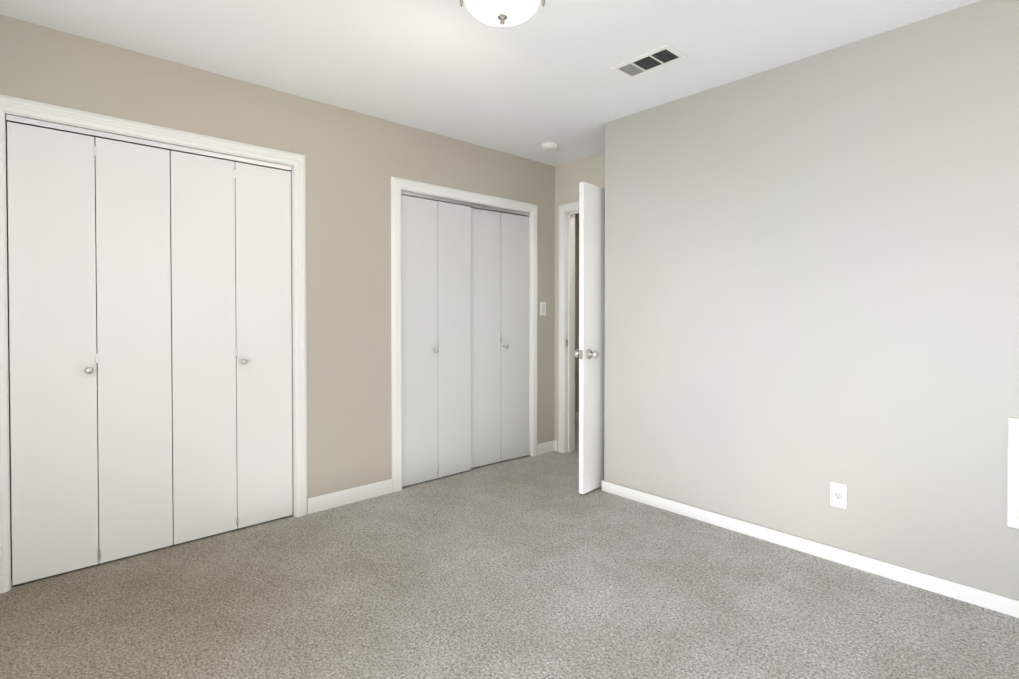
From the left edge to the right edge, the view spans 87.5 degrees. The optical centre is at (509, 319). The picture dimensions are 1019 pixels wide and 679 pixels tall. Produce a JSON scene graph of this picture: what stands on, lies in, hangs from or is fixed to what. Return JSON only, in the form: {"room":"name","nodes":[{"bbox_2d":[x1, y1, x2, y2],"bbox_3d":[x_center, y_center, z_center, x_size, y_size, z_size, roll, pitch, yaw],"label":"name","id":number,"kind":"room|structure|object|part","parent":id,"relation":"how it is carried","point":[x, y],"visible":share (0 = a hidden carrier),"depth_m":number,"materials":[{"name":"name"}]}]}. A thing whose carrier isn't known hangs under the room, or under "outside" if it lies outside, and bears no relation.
{"room":"empty bedroom","nodes":[
{"label":"empty bedroom","id":0,"kind":"room"},
{"bbox_2d":[6,122,97,535],"bbox_3d":[-1.999,-0.074,3.004,1.700,2.440,0.670,-1,1,-42],"label":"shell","id":1,"kind":"object","parent":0,"point":[8,322],"depth_m":2.81,"materials":[{"name":"paint"}]},
{"bbox_2d":[0,15,554,499],"bbox_3d":[-1.120,-0.078,3.273,4.220,2.440,0.120,-1,1,-42],"label":"wall","id":2,"kind":"structure","parent":0,"point":[356,161],"depth_m":3.25,"materials":[{"name":"paint"}]},
{"bbox_2d":[6,114,293,588],"bbox_3d":[-1.698,0.136,2.677,1.198,2.028,0.077,-1,1,-42],"label":"bifold closet door","id":3,"kind":"structure","parent":2,"relation":"in","point":[175,282],"depth_m":2.59,"materials":[{"name":"white wood"}]},
{"bbox_3d":[-2.041,0.149,2.388,0.296,1.991,0.029,-1,1,-42],"label":"panel","id":4,"kind":"part","parent":3,"relation":"part of","materials":[{"name":"white wood"}]},
{"bbox_3d":[-1.930,0.233,2.442,0.032,0.032,0.041,-1,1,-42],"label":"knob","id":5,"kind":"part","parent":3,"relation":"part of","materials":[{"name":"silver metal"}]},
{"bbox_3d":[-1.820,0.146,2.589,0.296,1.991,0.029,-1,1,-42],"label":"panel","id":6,"kind":"part","parent":3,"relation":"part of","materials":[{"name":"white wood"}]},
{"bbox_3d":[-1.599,0.144,2.792,0.296,1.991,0.029,-1,1,-42],"label":"panel","id":7,"kind":"part","parent":3,"relation":"part of","materials":[{"name":"white wood"}]},
{"bbox_3d":[-1.442,0.227,2.888,0.032,0.032,0.041,-1,1,-42],"label":"knob","id":8,"kind":"part","parent":3,"relation":"part of","materials":[{"name":"silver metal"}]},
{"bbox_3d":[-1.379,0.141,2.993,0.296,1.991,0.029,-1,1,-42],"label":"panel","id":9,"kind":"part","parent":3,"relation":"part of","materials":[{"name":"white wood"}]},
{"bbox_2d":[0,94,306,593],"bbox_3d":[-1.727,0.096,2.708,1.354,2.107,0.137,-1,1,-42],"label":"trim","id":10,"kind":"structure","parent":2,"relation":"attached to","point":[27,108],"depth_m":2.65,"materials":[{"name":"white wood"}]},
{"bbox_2d":[307,478,392,513],"bbox_3d":[-0.981,1.096,3.325,0.561,0.092,0.013,-1,1,-42],"label":"baseboard","id":11,"kind":"structure","parent":2,"relation":"attached to","point":[341,498],"depth_m":3.30,"materials":[{"name":"white wood"}]},
{"bbox_2d":[391,176,537,491],"bbox_3d":[-0.309,0.092,4.006,1.369,2.082,0.137,-1,1,-42],"label":"trim","id":12,"kind":"structure","parent":2,"relation":"attached to","point":[398,185],"depth_m":3.61,"materials":[{"name":"white wood"}]},
{"bbox_2d":[401,190,529,488],"bbox_3d":[-0.289,0.132,3.985,1.213,2.003,0.103,-1,1,-42],"label":"bifold closet door","id":13,"kind":"structure","parent":2,"relation":"in","point":[465,336],"depth_m":3.92,"materials":[{"name":"white wood"}]},
{"bbox_3d":[-0.627,0.145,3.681,0.297,1.966,0.029,-1,1,-42],"label":"panel","id":14,"kind":"part","parent":13,"relation":"part of","materials":[{"name":"white wood"}]},
{"bbox_3d":[-0.406,0.142,3.884,0.297,1.966,0.029,-1,1,-42],"label":"panel","id":15,"kind":"part","parent":13,"relation":"part of","materials":[{"name":"white wood"}]},
{"bbox_3d":[-0.193,0.140,4.113,0.297,1.966,0.029,-1,1,-39],"label":"panel","id":16,"kind":"part","parent":13,"relation":"part of","materials":[{"name":"white wood"}]},
{"bbox_3d":[0.039,0.137,4.302,0.297,1.966,0.029,-1,1,-39],"label":"panel","id":17,"kind":"part","parent":13,"relation":"part of","materials":[{"name":"white wood"}]},
{"bbox_2d":[540,302,545,315],"bbox_3d":[0.283,-0.093,4.469,0.070,0.115,0.010,-1,1,-42],"label":"switch plate","id":18,"kind":"object","parent":2,"relation":"attached to","point":[542,308],"visible":1,"depth_m":4.46,"materials":[{"name":"white plastic"}]},
{"bbox_2d":[537,440,554,454],"bbox_3d":[0.314,1.081,4.510,0.213,0.092,0.013,-1,1,-42],"label":"baseboard","id":19,"kind":"structure","parent":2,"relation":"attached to","point":[545,447],"depth_m":4.49,"materials":[{"name":"white wood"}]},
{"bbox_2d":[0,0,980,165],"bbox_3d":[0.320,-1.339,2.535,5.370,0.100,4.590,-1,1,-42],"label":"ceiling","id":20,"kind":"structure","parent":0,"point":[453,69],"depth_m":2.51,"materials":[{"name":"paint"}]},
{"bbox_2d":[460,0,544,26],"bbox_3d":[-0.027,-1.209,2.049,0.300,0.146,0.300,-1,1,-42],"label":"flush-mount light","id":21,"kind":"object","parent":20,"relation":"attached to","point":[502,13],"visible":1,"depth_m":2.03,"materials":[{"name":"white glass"}]},
{"bbox_2d":[541,142,557,150],"bbox_3d":[0.299,-1.288,3.973,0.132,0.038,0.132,-1,1,-42],"label":"smoke detector","id":22,"kind":"object","parent":20,"relation":"attached to","point":[549,146],"visible":1,"depth_m":3.93,"materials":[{"name":"white plastic"}]},
{"bbox_2d":[610,44,686,78],"bbox_3d":[0.694,-1.287,2.667,0.180,0.007,0.330,-1,1,-42],"label":"ceiling vent","id":23,"kind":"object","parent":20,"relation":"in","point":[656,59],"visible":1,"depth_m":2.66,"materials":[{"name":"white plastic"}]},
{"bbox_2d":[0,420,1018,678],"bbox_3d":[0.320,1.201,2.567,5.370,0.100,4.590,-1,1,-42],"label":"floor","id":24,"kind":"structure","parent":0,"point":[540,566],"depth_m":2.16,"materials":[{"name":"carpet"}]},
{"bbox_2d":[575,214,576,419],"bbox_3d":[0.323,-0.107,5.583,1.030,2.440,0.120,-1,1,-42],"label":"wall","id":25,"kind":"structure","parent":0,"point":[575,313],"depth_m":5.88,"materials":[{"name":"paint"}]},
{"bbox_2d":[577,213,578,411],"bbox_3d":[2.256,-0.091,4.323,0.120,2.440,4.590,-1,1,-42],"label":"wall","id":26,"kind":"structure","parent":0,"point":[578,311],"depth_m":5.87,"materials":[{"name":"paint"}]},
{"bbox_2d":[555,153,604,440],"bbox_3d":[0.787,-0.090,4.225,0.120,2.440,1.050,-1,1,-42],"label":"wall","id":27,"kind":"structure","parent":0,"point":[570,176],"depth_m":4.45,"materials":[{"name":"paint"}]},
{"bbox_2d":[555,440,557,450],"bbox_3d":[0.402,1.080,4.562,0.013,0.092,0.030,-1,1,-42],"label":"baseboard","id":28,"kind":"structure","parent":27,"relation":"attached to","point":[556,445],"depth_m":4.55,"materials":[{"name":"white wood"}]},
{"bbox_2d":[558,200,578,452],"bbox_3d":[0.756,0.076,4.260,0.154,2.107,0.874,-1,1,-42],"label":"door frame","id":29,"kind":"structure","parent":27,"relation":"attached to","point":[568,211],"depth_m":4.50,"materials":[{"name":"white wood"}]},
{"bbox_2d":[574,182,604,493],"bbox_3d":[0.700,0.118,3.703,0.174,2.014,0.718,1,1,42],"label":"entry door","id":30,"kind":"structure","parent":29,"relation":"attached to","point":[590,353],"depth_m":3.49,"materials":[{"name":"white wood"}]},
{"bbox_3d":[0.465,0.224,3.517,0.070,0.066,0.066,1,1,42],"label":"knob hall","id":31,"kind":"part","parent":30,"relation":"part of","materials":[{"name":"silver metal"}]},
{"bbox_3d":[0.543,0.225,3.448,0.070,0.066,0.066,1,1,42],"label":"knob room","id":32,"kind":"part","parent":30,"relation":"part of","materials":[{"name":"silver metal"}]},
{"bbox_2d":[604,118,619,484],"bbox_3d":[0.865,-0.083,3.666,0.520,2.440,0.120,-1,1,-42],"label":"wall","id":33,"kind":"structure","parent":0,"point":[612,293],"depth_m":3.49,"materials":[{"name":"paint"}]},
{"bbox_2d":[619,0,1018,600],"bbox_3d":[1.666,-0.068,2.495,0.120,2.440,2.690,-1,1,-42],"label":"wall","id":34,"kind":"structure","parent":0,"point":[819,272],"depth_m":2.51,"materials":[{"name":"paint"}]},
{"bbox_2d":[603,481,1018,617],"bbox_3d":[1.536,1.119,2.553,0.013,0.066,2.690,-1,1,-42],"label":"baseboard","id":35,"kind":"structure","parent":34,"relation":"attached to","point":[988,600],"depth_m":2.52,"materials":[{"name":"white wood"}]},
{"bbox_2d":[830,482,846,508],"bbox_3d":[1.561,0.834,2.526,0.008,0.115,0.070,-1,1,-42],"label":"electrical outlet plate","id":36,"kind":"object","parent":34,"relation":"attached to","point":[838,494],"visible":1,"depth_m":2.52,"materials":[{"name":"white plastic"}]},
{"bbox_2d":[1007,417,1018,528],"bbox_3d":[2.095,0.599,1.933,0.016,0.430,0.420,-1,1,-42],"label":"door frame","id":37,"kind":"structure","parent":34,"relation":"attached to","point":[1013,477],"depth_m":2.07,"materials":[{"name":"white wood"}]}
]}

